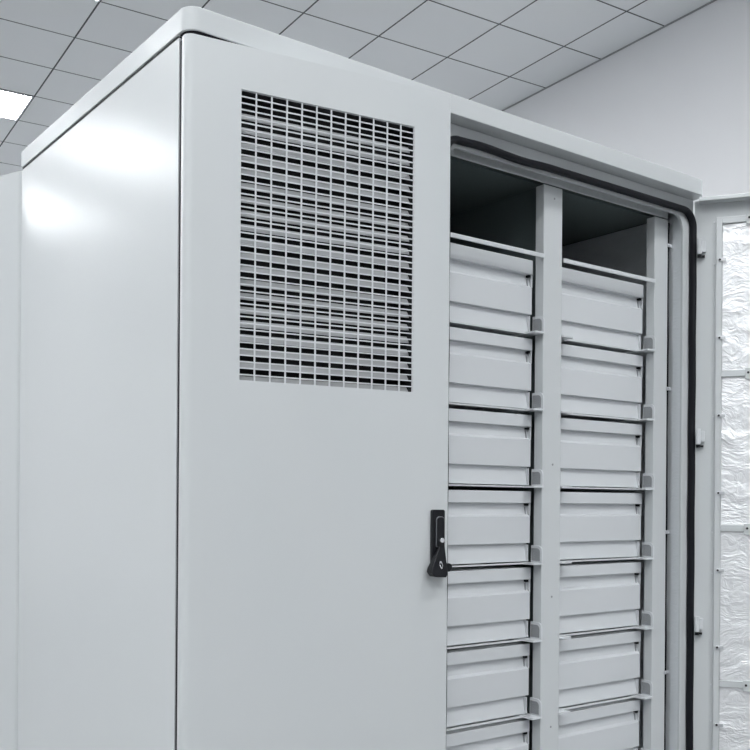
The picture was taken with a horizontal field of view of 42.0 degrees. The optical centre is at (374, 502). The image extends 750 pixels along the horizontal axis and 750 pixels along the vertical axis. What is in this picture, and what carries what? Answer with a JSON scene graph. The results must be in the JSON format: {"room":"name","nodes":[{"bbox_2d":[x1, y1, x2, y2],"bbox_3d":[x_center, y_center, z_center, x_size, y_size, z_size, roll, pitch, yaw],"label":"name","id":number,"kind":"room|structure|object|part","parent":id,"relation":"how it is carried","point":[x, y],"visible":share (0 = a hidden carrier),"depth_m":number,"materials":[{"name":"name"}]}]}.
{"room":"battery storage room","nodes":[
{"label":"battery storage room","id":0,"kind":"room"},
{"bbox_2d":[0,0,712,175],"bbox_3d":[-3.539,-3.396,1.676,15.162,0.150,21.040,0,0,-32],"label":"ceiling","id":1,"kind":"structure","parent":0,"point":[496,54],"depth_m":6.91,"materials":[{"name":"tile"}]},
{"bbox_2d":[0,89,33,120],"bbox_3d":[-3.191,-3.314,8.072,0.588,0.008,0.588,0,0,-32],"label":"recessed light","id":2,"kind":"object","parent":1,"relation":"in","point":[12,104],"visible":1,"depth_m":8.12,"materials":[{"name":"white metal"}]},
{"bbox_2d":[503,0,749,215],"bbox_3d":[2.768,-0.927,5.670,0.202,4.695,20.640,0,0,-32],"label":"wall","id":3,"kind":"structure","parent":0,"point":[677,98],"depth_m":6.63,"materials":[{"name":"white paint"}]},
{"bbox_2d":[502,0,716,110],"bbox_3d":[2.697,-3.271,5.614,0.008,0.008,20.640,0,0,-32],"label":"trim","id":4,"kind":"structure","parent":3,"relation":"attached to","point":[695,10],"depth_m":7.12,"materials":[{"name":"grey"}]},
{"bbox_3d":[-3.575,1.449,1.676,15.162,0.150,21.040,0,0,-32],"label":"floor","id":5,"kind":"structure","parent":0,"visible":0},
{"bbox_2d":[0,6,749,749],"bbox_3d":[0.086,0.344,2.108,2.421,2.114,1.170,0,0,-15],"label":"tall cabinet","id":6,"kind":"object","parent":5,"relation":"on","point":[345,403],"visible":1,"depth_m":1.67,"materials":[{"name":"grey metal"}]},
{"bbox_3d":[-0.978,0.301,2.188,0.598,1.974,0.028,0,0,33],"label":"door","id":7,"kind":"part","parent":6,"relation":"part of","materials":[{"name":"grey metal"}]},
{"bbox_3d":[-0.504,0.309,1.720,0.018,1.975,0.728,0,0,-37],"label":"panel","id":8,"kind":"part","parent":6,"relation":"part of","materials":[{"name":"grey metal"}]},
{"bbox_3d":[-0.084,0.311,1.516,0.451,1.968,0.019,0,0,-28],"label":"door","id":9,"kind":"part","parent":6,"relation":"part of","materials":[{"name":"grey metal"}]},
{"bbox_2d":[239,89,413,391],"bbox_3d":[-0.069,-0.394,1.513,0.297,0.429,0.003,0,0,-28],"label":"vent grille","id":10,"kind":"object","parent":6,"relation":"attached to","point":[272,97],"depth_m":1.51,"materials":[{"name":"grey metal"}]},
{"bbox_3d":[0.003,-0.697,2.083,1.258,0.034,0.762,0,0,-37],"label":"roof panel","id":11,"kind":"part","parent":6,"relation":"part of","materials":[{"name":"grey metal"}]},
{"bbox_3d":[0.102,0.061,1.601,0.024,0.099,0.008,0,0,-28],"label":"lock plate","id":12,"kind":"part","parent":6,"relation":"part of","materials":[{"name":"black plastic"}]},
{"bbox_3d":[0.103,0.094,1.585,0.033,0.053,0.020,0,0,-28],"label":"handle","id":13,"kind":"part","parent":6,"relation":"part of","materials":[{"name":"black plastic"}]},
{"bbox_3d":[0.118,0.105,1.596,0.014,0.014,0.012,0,0,-14],"label":"handle knob","id":14,"kind":"part","parent":6,"relation":"part of","materials":[{"name":"black plastic"}]},
{"bbox_3d":[0.066,0.503,2.043,0.289,0.140,0.428,0,0,-37],"label":"drawer","id":15,"kind":"part","parent":6,"relation":"part of","materials":[{"name":"metal"}]},
{"bbox_3d":[0.066,0.351,2.042,0.289,0.140,0.428,0,0,-37],"label":"drawer","id":16,"kind":"part","parent":6,"relation":"part of","materials":[{"name":"metal"}]},
{"bbox_3d":[0.068,0.198,2.043,0.289,0.140,0.428,0,0,-37],"label":"drawer","id":17,"kind":"part","parent":6,"relation":"part of","materials":[{"name":"metal"}]},
{"bbox_3d":[0.068,0.046,2.043,0.289,0.140,0.428,0,0,-37],"label":"drawer","id":18,"kind":"part","parent":6,"relation":"part of","materials":[{"name":"metal"}]},
{"bbox_3d":[0.070,-0.107,2.043,0.289,0.140,0.428,0,0,-37],"label":"drawer","id":19,"kind":"part","parent":6,"relation":"part of","materials":[{"name":"metal"}]},
{"bbox_3d":[0.071,-0.259,2.043,0.289,0.140,0.428,0,0,-37],"label":"drawer","id":20,"kind":"part","parent":6,"relation":"part of","materials":[{"name":"metal"}]},
{"bbox_3d":[0.072,-0.414,2.043,0.289,0.145,0.428,0,0,-37],"label":"drawer","id":21,"kind":"part","parent":6,"relation":"part of","materials":[{"name":"metal"}]},
{"bbox_3d":[0.139,0.321,2.240,0.004,1.930,0.630,0,0,-37],"label":"divider panel","id":22,"kind":"part","parent":6,"relation":"part of","materials":[{"name":"grey metal"}]},
{"bbox_3d":[0.140,0.424,1.942,0.303,0.004,0.237,0,0,-37],"label":"shelf rail","id":23,"kind":"part","parent":6,"relation":"part of","materials":[{"name":"metal"}]},
{"bbox_3d":[0.141,0.272,1.942,0.303,0.004,0.237,0,0,-37],"label":"shelf rail","id":24,"kind":"part","parent":6,"relation":"part of","materials":[{"name":"metal"}]},
{"bbox_3d":[0.143,-0.033,1.942,0.303,0.004,0.237,0,0,-37],"label":"shelf rail","id":25,"kind":"part","parent":6,"relation":"part of","materials":[{"name":"metal"}]},
{"bbox_3d":[0.144,-0.185,1.942,0.303,0.004,0.237,0,0,-37],"label":"shelf rail","id":26,"kind":"part","parent":6,"relation":"part of","materials":[{"name":"metal"}]},
{"bbox_3d":[0.142,0.119,1.942,0.303,0.004,0.237,0,0,-37],"label":"shelf rail","id":27,"kind":"part","parent":6,"relation":"part of","materials":[{"name":"metal"}]},
{"bbox_3d":[0.145,-0.338,1.942,0.303,0.004,0.237,0,0,-37],"label":"shelf rail","id":28,"kind":"part","parent":6,"relation":"part of","materials":[{"name":"metal"}]},
{"bbox_3d":[0.344,0.327,1.969,0.054,1.921,0.023,0,0,-37],"label":"post","id":29,"kind":"part","parent":6,"relation":"part of","materials":[{"name":"grey metal"}]},
{"bbox_3d":[-0.020,-0.662,2.112,1.216,0.032,0.637,0,0,-37],"label":"ceiling panel","id":30,"kind":"part","parent":6,"relation":"part of","materials":[{"name":"black metal"}]},
{"bbox_3d":[0.355,-0.655,1.962,0.753,0.038,0.004,0,0,-37],"label":"header rail","id":31,"kind":"part","parent":6,"relation":"part of","materials":[{"name":"grey metal"}]},
{"bbox_3d":[0.210,0.312,1.813,1.232,1.979,0.005,0,0,-37],"label":"frame","id":32,"kind":"part","parent":6,"relation":"part of","materials":[{"name":"grey metal"}]},
{"bbox_3d":[0.346,0.505,2.255,0.284,0.140,0.428,0,0,-37],"label":"drawer","id":33,"kind":"part","parent":6,"relation":"part of","materials":[{"name":"metal"}]},
{"bbox_3d":[0.347,0.353,2.256,0.284,0.140,0.428,0,0,-37],"label":"drawer","id":34,"kind":"part","parent":6,"relation":"part of","materials":[{"name":"metal"}]},
{"bbox_3d":[0.348,0.200,2.255,0.284,0.140,0.428,0,0,-37],"label":"drawer","id":35,"kind":"part","parent":6,"relation":"part of","materials":[{"name":"metal"}]},
{"bbox_3d":[0.350,0.048,2.256,0.284,0.140,0.428,0,0,-37],"label":"drawer","id":36,"kind":"part","parent":6,"relation":"part of","materials":[{"name":"metal"}]},
{"bbox_3d":[0.350,-0.105,2.255,0.284,0.140,0.428,0,0,-37],"label":"drawer","id":37,"kind":"part","parent":6,"relation":"part of","materials":[{"name":"metal"}]},
{"bbox_3d":[0.352,-0.257,2.256,0.284,0.140,0.428,0,0,-37],"label":"drawer","id":38,"kind":"part","parent":6,"relation":"part of","materials":[{"name":"metal"}]},
{"bbox_3d":[0.353,-0.412,2.256,0.284,0.145,0.428,0,0,-37],"label":"drawer","id":39,"kind":"part","parent":6,"relation":"part of","materials":[{"name":"metal"}]},
{"bbox_3d":[0.422,0.427,2.155,0.300,0.004,0.237,0,0,-37],"label":"shelf rail","id":40,"kind":"part","parent":6,"relation":"part of","materials":[{"name":"metal"}]},
{"bbox_3d":[0.423,0.274,2.155,0.300,0.004,0.237,0,0,-37],"label":"shelf rail","id":41,"kind":"part","parent":6,"relation":"part of","materials":[{"name":"metal"}]},
{"bbox_3d":[0.424,0.122,2.155,0.300,0.004,0.237,0,0,-37],"label":"shelf rail","id":42,"kind":"part","parent":6,"relation":"part of","materials":[{"name":"metal"}]},
{"bbox_3d":[0.425,-0.031,2.155,0.300,0.004,0.237,0,0,-37],"label":"shelf rail","id":43,"kind":"part","parent":6,"relation":"part of","materials":[{"name":"metal"}]},
{"bbox_3d":[0.426,-0.183,2.155,0.300,0.004,0.237,0,0,-37],"label":"shelf rail","id":44,"kind":"part","parent":6,"relation":"part of","materials":[{"name":"metal"}]},
{"bbox_3d":[0.427,-0.336,2.155,0.300,0.004,0.237,0,0,-37],"label":"shelf rail","id":45,"kind":"part","parent":6,"relation":"part of","materials":[{"name":"metal"}]},
{"bbox_3d":[0.622,0.329,2.179,0.048,1.921,0.023,0,0,-37],"label":"post","id":46,"kind":"part","parent":6,"relation":"part of","materials":[{"name":"grey metal"}]},
{"bbox_3d":[1.039,0.316,2.039,0.723,1.962,0.042,0,0,20],"label":"door","id":47,"kind":"part","parent":6,"relation":"part of","materials":[{"name":"grey metal"}]},
{"bbox_3d":[1.024,0.312,2.047,0.598,1.871,0.008,0,0,20],"label":"insulation frame","id":48,"kind":"part","parent":6,"relation":"part of","materials":[{"name":"silver metal"}]},
{"bbox_3d":[1.022,0.567,2.048,0.570,0.322,0.003,0,0,20],"label":"foil panel","id":49,"kind":"part","parent":6,"relation":"part of","materials":[{"name":"white metal"}]},
{"bbox_3d":[1.025,0.228,2.048,0.571,0.324,0.004,0,0,20],"label":"foil panel","id":50,"kind":"part","parent":6,"relation":"part of","materials":[{"name":"silver metal"}]},
{"bbox_3d":[1.028,-0.112,2.048,0.570,0.322,0.003,0,0,20],"label":"foil panel","id":51,"kind":"part","parent":6,"relation":"part of","materials":[{"name":"white metal"}]},
{"bbox_3d":[1.030,-0.448,2.048,0.570,0.320,0.003,0,0,20],"label":"foil panel","id":52,"kind":"part","parent":6,"relation":"part of","materials":[{"name":"white metal"}]}
]}

